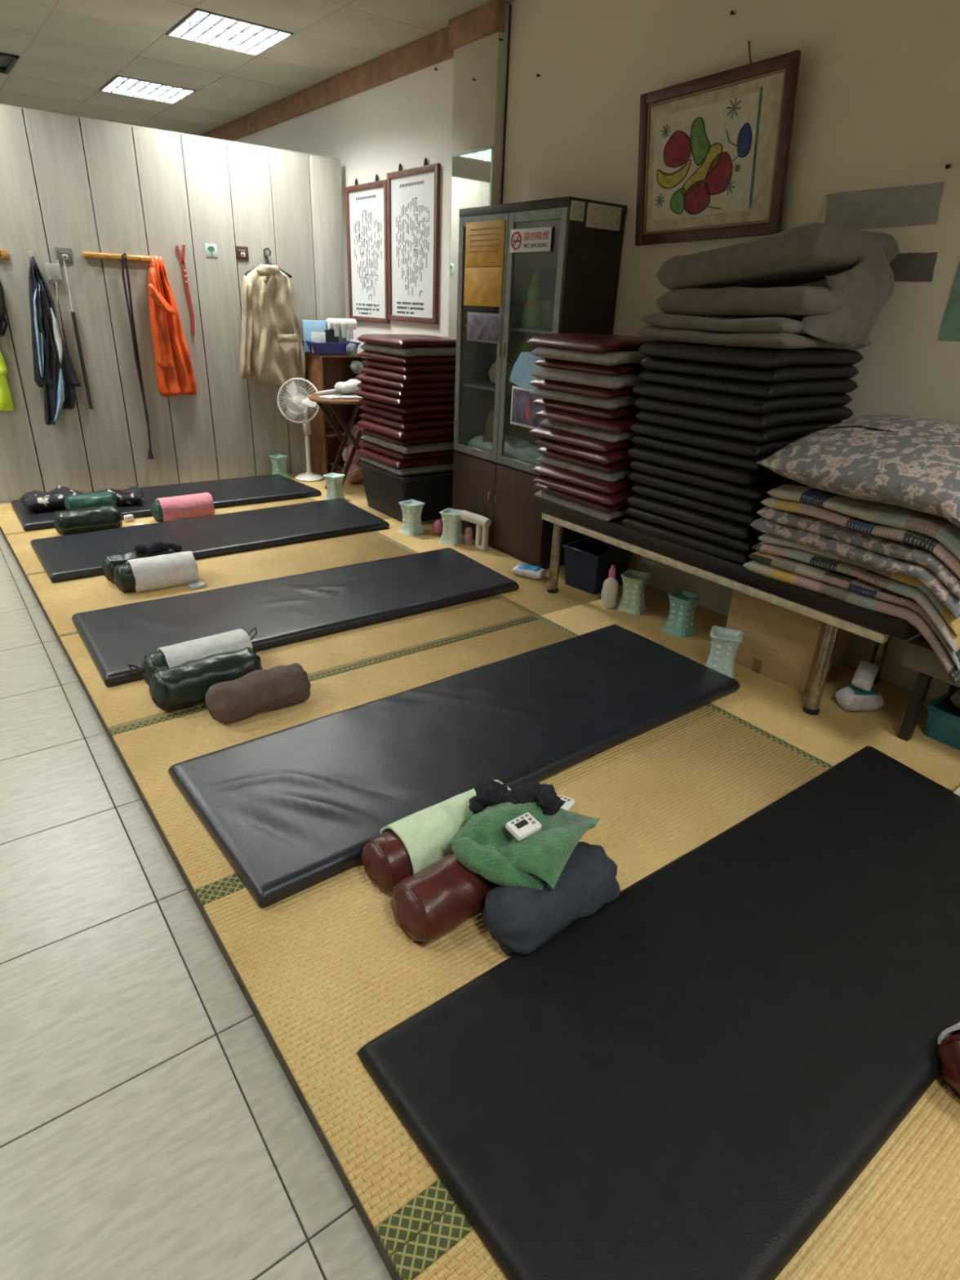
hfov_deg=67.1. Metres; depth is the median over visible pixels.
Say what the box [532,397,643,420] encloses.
floor cushion
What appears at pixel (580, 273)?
tall cabinet
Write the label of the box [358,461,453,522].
storage bin
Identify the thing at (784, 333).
blanket
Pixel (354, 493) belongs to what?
mat
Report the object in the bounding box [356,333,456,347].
floor cushion
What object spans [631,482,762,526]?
mat
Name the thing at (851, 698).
pack
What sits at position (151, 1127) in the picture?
floor
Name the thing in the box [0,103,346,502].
wall
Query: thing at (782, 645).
cardboard panel
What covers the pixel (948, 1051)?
bolster
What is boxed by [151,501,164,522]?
bolster
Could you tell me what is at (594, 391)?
floor cushion
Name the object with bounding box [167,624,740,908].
floor mat
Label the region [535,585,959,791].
mat
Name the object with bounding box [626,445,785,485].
mat
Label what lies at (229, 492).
floor mat
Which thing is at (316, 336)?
book
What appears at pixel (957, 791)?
shoe
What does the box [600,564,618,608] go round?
bottle
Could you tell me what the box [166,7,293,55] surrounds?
ceiling light
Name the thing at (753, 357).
mat
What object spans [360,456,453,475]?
floor cushion
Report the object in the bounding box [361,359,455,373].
floor cushion
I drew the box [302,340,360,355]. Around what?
storage bin
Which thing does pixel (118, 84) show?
ceiling light
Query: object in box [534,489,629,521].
floor cushion
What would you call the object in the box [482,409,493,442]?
wood block
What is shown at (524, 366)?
paper sheet
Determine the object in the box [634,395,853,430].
mat
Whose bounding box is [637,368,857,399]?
mat
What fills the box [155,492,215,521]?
towel
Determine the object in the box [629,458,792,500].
mat
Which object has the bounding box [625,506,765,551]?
mat
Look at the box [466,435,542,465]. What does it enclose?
cloth
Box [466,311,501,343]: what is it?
print
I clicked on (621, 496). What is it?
floor cushion
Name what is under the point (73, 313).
rod
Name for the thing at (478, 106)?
wall column
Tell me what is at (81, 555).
floor mat
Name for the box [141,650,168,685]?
cushion
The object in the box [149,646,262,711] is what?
bolster
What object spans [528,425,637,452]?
floor cushion
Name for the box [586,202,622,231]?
sticker
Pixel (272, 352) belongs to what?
jacket
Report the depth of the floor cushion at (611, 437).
3.65 m
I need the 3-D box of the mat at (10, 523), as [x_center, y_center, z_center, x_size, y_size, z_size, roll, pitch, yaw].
[-2.607,-1.109,5.821,2.186,0.018,0.897,-15,30,-34]
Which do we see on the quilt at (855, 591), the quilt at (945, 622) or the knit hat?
the quilt at (945, 622)
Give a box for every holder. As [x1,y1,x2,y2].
[268,453,289,477]
[323,472,346,500]
[398,498,425,535]
[439,507,464,545]
[616,568,651,614]
[662,587,702,637]
[704,625,743,678]
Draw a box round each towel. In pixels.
[126,551,199,593]
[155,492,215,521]
[157,628,253,668]
[333,378,361,394]
[380,779,511,874]
[447,795,599,889]
[937,1022,959,1044]
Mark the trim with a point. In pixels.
(372, 1233)
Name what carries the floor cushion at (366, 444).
on the floor cushion at (382, 458)
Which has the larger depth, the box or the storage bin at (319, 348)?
the storage bin at (319, 348)
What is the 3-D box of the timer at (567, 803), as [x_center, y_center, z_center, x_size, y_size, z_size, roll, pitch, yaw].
[0.282,0.562,2.469,0.060,0.022,0.084,18,29,29]
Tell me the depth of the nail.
2.81 m
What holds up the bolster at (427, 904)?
on the mat at (327, 967)
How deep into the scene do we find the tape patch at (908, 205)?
3.02 m
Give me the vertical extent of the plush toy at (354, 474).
0.521 m
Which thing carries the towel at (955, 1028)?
on the bolster at (948, 1051)
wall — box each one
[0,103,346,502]
[233,0,959,699]
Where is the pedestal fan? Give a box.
[276,377,323,481]
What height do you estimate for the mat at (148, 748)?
0.018 m
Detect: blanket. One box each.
[635,313,871,350]
[655,222,899,345]
[655,286,885,318]
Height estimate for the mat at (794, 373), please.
0.066 m
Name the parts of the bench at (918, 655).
leg, seat, leg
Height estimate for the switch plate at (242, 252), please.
0.100 m
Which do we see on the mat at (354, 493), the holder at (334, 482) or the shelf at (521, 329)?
the holder at (334, 482)
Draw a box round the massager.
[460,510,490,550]
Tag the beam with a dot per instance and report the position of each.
(488, 19)
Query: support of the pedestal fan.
on the mat at (354, 493)
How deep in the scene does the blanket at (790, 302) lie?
2.90 m
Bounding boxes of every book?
[302,320,326,351]
[311,331,325,352]
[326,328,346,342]
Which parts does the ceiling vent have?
plate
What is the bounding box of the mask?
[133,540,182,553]
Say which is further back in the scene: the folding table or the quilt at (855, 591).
the folding table
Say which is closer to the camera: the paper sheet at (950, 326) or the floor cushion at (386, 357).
the paper sheet at (950, 326)
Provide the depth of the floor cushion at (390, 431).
5.33 m
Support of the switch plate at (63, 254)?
attached to the wall at (81, 184)
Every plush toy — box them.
[342,424,364,483]
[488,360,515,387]
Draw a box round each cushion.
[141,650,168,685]
[353,388,454,406]
[355,373,455,390]
[355,447,453,468]
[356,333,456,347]
[356,382,454,398]
[356,419,453,439]
[357,350,455,364]
[358,426,453,445]
[359,397,454,414]
[359,404,454,422]
[359,412,453,431]
[359,440,455,461]
[360,342,456,356]
[360,366,455,382]
[360,434,453,454]
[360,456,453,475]
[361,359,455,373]
[526,333,657,353]
[528,377,638,399]
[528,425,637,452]
[529,346,648,365]
[529,366,643,389]
[529,386,642,409]
[530,462,638,493]
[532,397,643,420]
[532,475,635,505]
[533,357,645,376]
[533,483,631,512]
[534,407,639,433]
[534,437,635,464]
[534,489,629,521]
[536,446,635,472]
[536,454,634,482]
[539,418,636,443]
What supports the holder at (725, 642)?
on the mat at (771, 708)
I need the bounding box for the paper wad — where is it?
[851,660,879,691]
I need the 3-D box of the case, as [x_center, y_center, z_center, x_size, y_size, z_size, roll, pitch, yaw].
[-1.315,-2.641,6.402,0.120,0.190,0.080,-15,30,-34]
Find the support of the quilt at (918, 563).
on the quilt at (945, 622)
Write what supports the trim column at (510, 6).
attached to the wall column at (478, 106)
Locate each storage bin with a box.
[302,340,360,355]
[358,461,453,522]
[562,537,631,595]
[924,686,959,750]
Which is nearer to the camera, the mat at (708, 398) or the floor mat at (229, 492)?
the mat at (708, 398)
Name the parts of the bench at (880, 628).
leg, rail, leg, leg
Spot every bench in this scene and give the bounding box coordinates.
[534,496,920,715]
[897,634,959,741]
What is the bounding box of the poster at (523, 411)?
[510,386,546,428]
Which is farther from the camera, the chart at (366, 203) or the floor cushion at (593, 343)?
the chart at (366, 203)
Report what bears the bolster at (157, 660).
on the mat at (129, 704)
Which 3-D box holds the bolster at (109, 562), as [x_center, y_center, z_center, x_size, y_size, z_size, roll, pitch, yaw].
[-1.985,-0.444,4.245,0.420,0.160,0.168,-16,31,-34]
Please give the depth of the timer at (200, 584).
4.16 m
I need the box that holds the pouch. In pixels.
[432,519,443,534]
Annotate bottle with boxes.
[464,522,472,544]
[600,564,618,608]
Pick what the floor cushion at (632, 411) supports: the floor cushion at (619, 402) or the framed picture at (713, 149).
the floor cushion at (619, 402)
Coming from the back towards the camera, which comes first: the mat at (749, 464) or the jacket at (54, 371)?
the jacket at (54, 371)
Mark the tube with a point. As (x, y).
(330, 392)
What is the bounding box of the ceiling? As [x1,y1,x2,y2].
[0,0,513,135]
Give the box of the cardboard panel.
[725,589,853,692]
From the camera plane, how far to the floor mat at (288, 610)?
3.83 m
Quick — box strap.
[175,244,195,335]
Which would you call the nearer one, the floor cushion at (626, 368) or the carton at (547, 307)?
the floor cushion at (626, 368)
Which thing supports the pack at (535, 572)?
on the mat at (531, 597)
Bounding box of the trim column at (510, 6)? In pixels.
[500,4,511,204]
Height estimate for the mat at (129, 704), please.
0.018 m
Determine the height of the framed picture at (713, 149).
0.704 m
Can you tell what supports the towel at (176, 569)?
on the bolster at (124, 579)
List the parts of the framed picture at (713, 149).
frame rail, frame rail, frame rail, frame rail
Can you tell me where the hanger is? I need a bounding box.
[244,247,292,278]
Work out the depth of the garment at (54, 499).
5.25 m
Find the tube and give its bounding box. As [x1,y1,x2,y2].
[317,388,338,395]
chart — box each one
[345,173,390,324]
[386,157,439,324]
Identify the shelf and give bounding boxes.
[462,382,519,395]
[463,324,552,333]
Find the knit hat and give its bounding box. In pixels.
[468,778,561,815]
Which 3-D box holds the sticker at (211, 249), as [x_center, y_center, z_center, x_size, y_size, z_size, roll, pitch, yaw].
[-2.159,-3.128,5.818,0.090,0.095,0.004,-15,30,-34]
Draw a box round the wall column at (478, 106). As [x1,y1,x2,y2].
[451,2,510,204]
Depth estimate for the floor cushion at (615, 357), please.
3.45 m
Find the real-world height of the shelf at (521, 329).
0.018 m
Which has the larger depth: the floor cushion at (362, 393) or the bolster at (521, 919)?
the floor cushion at (362, 393)
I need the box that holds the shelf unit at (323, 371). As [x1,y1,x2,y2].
[304,352,366,478]
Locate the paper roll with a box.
[325,318,356,338]
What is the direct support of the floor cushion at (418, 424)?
on the floor cushion at (390, 431)
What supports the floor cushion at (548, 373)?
on the floor cushion at (594, 391)
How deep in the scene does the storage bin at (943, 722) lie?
2.95 m
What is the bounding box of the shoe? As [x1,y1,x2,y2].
[953,786,959,795]
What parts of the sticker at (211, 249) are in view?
tree crown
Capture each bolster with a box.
[53,504,122,535]
[64,491,116,511]
[101,547,176,582]
[113,563,136,592]
[127,626,257,685]
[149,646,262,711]
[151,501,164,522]
[204,662,311,724]
[360,829,413,893]
[390,852,499,946]
[482,841,620,956]
[937,1031,959,1099]
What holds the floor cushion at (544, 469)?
on the floor cushion at (621, 496)
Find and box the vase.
[521,272,542,328]
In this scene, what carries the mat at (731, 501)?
on the mat at (670, 497)
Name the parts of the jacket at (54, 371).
panel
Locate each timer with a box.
[187,581,206,589]
[505,812,542,840]
[559,794,575,811]
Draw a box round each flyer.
[463,266,502,306]
[464,219,505,266]
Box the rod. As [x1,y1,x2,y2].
[63,260,93,408]
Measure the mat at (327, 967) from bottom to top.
0.018 m
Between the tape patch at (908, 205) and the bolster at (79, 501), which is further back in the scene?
the bolster at (79, 501)
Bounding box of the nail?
[945,164,951,168]
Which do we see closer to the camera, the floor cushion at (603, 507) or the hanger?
the floor cushion at (603, 507)
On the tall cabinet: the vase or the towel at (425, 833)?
the vase
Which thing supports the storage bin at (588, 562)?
on the mat at (531, 597)
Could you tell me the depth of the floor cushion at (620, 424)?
3.62 m
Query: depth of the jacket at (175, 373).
5.78 m
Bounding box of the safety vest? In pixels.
[0,351,14,410]
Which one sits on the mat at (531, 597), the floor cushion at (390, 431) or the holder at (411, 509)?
the holder at (411, 509)
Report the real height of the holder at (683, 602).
0.212 m
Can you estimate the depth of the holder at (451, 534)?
5.09 m
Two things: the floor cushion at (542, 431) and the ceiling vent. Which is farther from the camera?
the ceiling vent
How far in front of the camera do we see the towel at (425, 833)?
2.10 m
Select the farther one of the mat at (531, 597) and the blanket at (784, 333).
the mat at (531, 597)
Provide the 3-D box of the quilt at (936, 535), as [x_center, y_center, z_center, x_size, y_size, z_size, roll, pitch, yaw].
[1.663,-0.510,2.846,0.730,0.253,0.830,-15,30,-34]
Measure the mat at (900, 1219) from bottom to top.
0.018 m
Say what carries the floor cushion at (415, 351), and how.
on the floor cushion at (386, 357)
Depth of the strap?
5.79 m
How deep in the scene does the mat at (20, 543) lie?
4.91 m
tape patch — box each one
[824,181,943,229]
[888,252,937,281]
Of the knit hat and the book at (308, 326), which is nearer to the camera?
the knit hat
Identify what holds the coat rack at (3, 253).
attached to the wall at (81, 184)
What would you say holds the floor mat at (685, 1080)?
on the mat at (900, 1219)
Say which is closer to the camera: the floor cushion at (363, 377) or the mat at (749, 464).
the mat at (749, 464)
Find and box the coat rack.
[82,251,163,262]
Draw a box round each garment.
[0,280,8,338]
[19,484,84,511]
[94,486,143,505]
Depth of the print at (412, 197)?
5.65 m
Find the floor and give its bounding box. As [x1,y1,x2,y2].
[0,472,392,1279]
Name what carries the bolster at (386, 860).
on the mat at (327, 967)
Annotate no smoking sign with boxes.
[509,226,551,252]
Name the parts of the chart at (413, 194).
frame rail, frame rail, frame rail, frame rail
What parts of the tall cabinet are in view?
door, panel, glass door, handle, handle, door, panel, glass door, panel, panel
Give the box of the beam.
[199,0,506,141]
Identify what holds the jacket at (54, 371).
hanging from the hook
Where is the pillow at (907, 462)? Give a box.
[755,414,959,528]
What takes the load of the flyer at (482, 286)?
attached to the tall cabinet
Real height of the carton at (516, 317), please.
0.130 m
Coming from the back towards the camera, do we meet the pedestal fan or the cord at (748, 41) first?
the pedestal fan
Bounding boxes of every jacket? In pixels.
[28,258,81,425]
[146,256,196,395]
[239,264,306,384]
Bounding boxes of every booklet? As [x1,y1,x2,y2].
[318,395,342,399]
[331,393,357,396]
[340,395,362,399]
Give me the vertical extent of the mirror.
1.740 m
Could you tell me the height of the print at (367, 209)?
0.783 m
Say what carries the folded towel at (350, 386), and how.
on the folding table
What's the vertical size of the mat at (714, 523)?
0.067 m
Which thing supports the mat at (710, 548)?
on the bench at (880, 628)
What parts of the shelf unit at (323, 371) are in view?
panel, panel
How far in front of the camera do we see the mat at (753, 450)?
3.11 m
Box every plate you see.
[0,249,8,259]
[54,246,73,263]
[235,245,248,260]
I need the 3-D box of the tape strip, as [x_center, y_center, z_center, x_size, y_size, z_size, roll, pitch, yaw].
[1.524,-1.903,3.234,0.004,0.149,0.012,-15,30,-34]
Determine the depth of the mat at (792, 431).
3.09 m
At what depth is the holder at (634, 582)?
4.07 m
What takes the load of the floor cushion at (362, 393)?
on the floor cushion at (442, 407)
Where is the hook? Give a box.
[27,251,35,262]
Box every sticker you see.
[204,243,217,257]
[569,200,585,221]
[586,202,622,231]
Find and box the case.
[324,329,338,342]
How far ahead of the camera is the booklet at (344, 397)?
6.10 m
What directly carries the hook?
attached to the wall at (81, 184)
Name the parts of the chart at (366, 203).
frame rail, frame rail, frame rail, frame rail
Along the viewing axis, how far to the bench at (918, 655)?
2.85 m
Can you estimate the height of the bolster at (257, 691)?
0.174 m
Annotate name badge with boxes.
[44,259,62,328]
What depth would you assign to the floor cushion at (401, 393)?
5.26 m
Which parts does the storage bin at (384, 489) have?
lid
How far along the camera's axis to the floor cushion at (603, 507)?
3.83 m
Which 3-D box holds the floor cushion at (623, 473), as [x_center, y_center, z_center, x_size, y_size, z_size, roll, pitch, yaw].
[0.730,-0.986,4.009,0.602,0.065,0.596,-16,31,-34]
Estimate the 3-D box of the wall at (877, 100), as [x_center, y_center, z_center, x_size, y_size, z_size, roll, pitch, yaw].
[0.132,-2.435,5.157,0.170,3.430,14.200,-15,30,-34]
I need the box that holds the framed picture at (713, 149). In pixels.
[635,49,800,245]
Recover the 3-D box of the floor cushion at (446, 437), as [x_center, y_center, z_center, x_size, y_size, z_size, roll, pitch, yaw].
[-0.521,-1.619,5.659,0.613,0.062,0.679,-15,30,-34]
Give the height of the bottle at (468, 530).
0.150 m
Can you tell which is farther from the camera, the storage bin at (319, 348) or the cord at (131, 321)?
the storage bin at (319, 348)
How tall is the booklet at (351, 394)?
0.012 m
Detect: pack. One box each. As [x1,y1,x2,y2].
[511,563,546,579]
[835,684,884,711]
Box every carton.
[511,304,522,326]
[539,300,554,329]
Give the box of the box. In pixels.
[123,514,134,522]
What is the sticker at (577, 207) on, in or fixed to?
attached to the tall cabinet
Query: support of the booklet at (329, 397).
on the folding table
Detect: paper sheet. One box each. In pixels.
[509,351,542,390]
[937,261,959,341]
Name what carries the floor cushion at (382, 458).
on the floor cushion at (446, 467)
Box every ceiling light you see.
[100,74,195,103]
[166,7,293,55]
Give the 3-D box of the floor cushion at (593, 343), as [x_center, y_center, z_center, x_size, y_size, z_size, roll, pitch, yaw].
[0.663,-1.535,3.742,0.625,0.064,0.596,-14,30,-32]
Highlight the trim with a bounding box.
[0,526,400,1279]
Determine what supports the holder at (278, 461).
on the mat at (354, 493)
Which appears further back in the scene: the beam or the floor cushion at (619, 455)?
the beam
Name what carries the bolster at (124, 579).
on the mat at (62, 600)
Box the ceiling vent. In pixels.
[0,52,18,74]
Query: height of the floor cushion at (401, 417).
0.062 m
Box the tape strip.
[817,194,826,222]
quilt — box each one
[742,551,959,685]
[749,506,959,617]
[751,533,959,650]
[760,480,959,577]
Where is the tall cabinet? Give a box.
[452,195,626,568]
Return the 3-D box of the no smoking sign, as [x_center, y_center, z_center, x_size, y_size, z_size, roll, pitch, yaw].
[0.281,-2.255,4.082,0.009,0.118,0.355,-15,30,-34]
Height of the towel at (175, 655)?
0.177 m
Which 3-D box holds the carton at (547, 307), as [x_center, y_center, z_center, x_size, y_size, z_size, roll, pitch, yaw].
[0.429,-2.029,4.520,0.100,0.160,0.120,-15,30,-34]
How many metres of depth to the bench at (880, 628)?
3.18 m
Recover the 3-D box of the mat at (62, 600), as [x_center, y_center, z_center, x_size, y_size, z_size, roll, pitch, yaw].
[-1.483,-0.434,4.481,2.168,0.018,1.007,-15,30,-34]
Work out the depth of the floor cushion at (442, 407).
5.30 m
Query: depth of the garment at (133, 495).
5.45 m
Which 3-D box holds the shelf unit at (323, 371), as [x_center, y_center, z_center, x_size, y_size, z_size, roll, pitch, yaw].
[-1.315,-2.102,6.779,0.490,1.080,0.330,-15,30,-34]
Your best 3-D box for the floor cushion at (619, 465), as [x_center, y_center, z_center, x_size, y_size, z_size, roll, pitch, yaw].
[0.733,-1.028,3.979,0.620,0.065,0.597,-15,30,-33]
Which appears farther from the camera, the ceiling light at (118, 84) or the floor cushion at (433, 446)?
the ceiling light at (118, 84)
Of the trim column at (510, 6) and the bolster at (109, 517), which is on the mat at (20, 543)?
the bolster at (109, 517)
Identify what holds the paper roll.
on the case
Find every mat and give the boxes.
[0,497,303,535]
[5,497,312,577]
[10,474,321,531]
[26,531,413,638]
[30,497,389,582]
[59,595,534,733]
[71,547,519,687]
[110,617,573,901]
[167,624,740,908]
[199,705,828,1258]
[288,472,392,519]
[356,746,959,1279]
[369,518,650,617]
[391,1072,959,1279]
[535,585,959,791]
[621,515,757,564]
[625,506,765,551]
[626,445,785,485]
[626,493,764,539]
[627,470,772,513]
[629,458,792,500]
[630,420,803,457]
[630,433,773,471]
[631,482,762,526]
[632,382,851,414]
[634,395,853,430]
[635,409,843,444]
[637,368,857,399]
[638,340,863,368]
[640,355,858,384]
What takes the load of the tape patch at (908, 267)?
attached to the wall at (877, 100)
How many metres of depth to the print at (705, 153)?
3.53 m
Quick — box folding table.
[308,392,367,488]
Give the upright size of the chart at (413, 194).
1.112 m
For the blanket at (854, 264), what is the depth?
2.88 m
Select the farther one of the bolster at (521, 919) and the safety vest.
the safety vest
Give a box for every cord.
[120,253,154,458]
[747,40,751,63]
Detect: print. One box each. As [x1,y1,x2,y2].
[353,195,382,300]
[395,180,429,296]
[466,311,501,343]
[651,91,759,221]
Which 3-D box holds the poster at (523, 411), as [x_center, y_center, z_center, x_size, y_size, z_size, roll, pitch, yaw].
[0.356,-1.371,4.328,0.006,0.226,0.540,-15,30,-34]
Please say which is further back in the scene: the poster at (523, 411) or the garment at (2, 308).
the garment at (2, 308)
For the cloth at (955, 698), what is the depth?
2.93 m
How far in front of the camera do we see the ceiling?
5.53 m
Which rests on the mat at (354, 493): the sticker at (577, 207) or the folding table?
the folding table
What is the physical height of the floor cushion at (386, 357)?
0.062 m
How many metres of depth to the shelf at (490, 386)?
4.89 m
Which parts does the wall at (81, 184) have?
panel, panel, panel, panel, panel, panel, panel, panel, panel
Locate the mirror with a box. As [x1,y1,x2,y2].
[447,145,493,337]
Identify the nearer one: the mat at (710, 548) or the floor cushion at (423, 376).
the mat at (710, 548)
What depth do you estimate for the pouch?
5.26 m
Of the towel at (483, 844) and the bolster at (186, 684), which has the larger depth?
the bolster at (186, 684)
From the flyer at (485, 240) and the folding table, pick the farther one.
the folding table
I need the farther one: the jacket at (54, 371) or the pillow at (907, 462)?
the jacket at (54, 371)
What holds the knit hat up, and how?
on the towel at (483, 844)
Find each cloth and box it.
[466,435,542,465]
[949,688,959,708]
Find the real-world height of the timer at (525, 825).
0.028 m

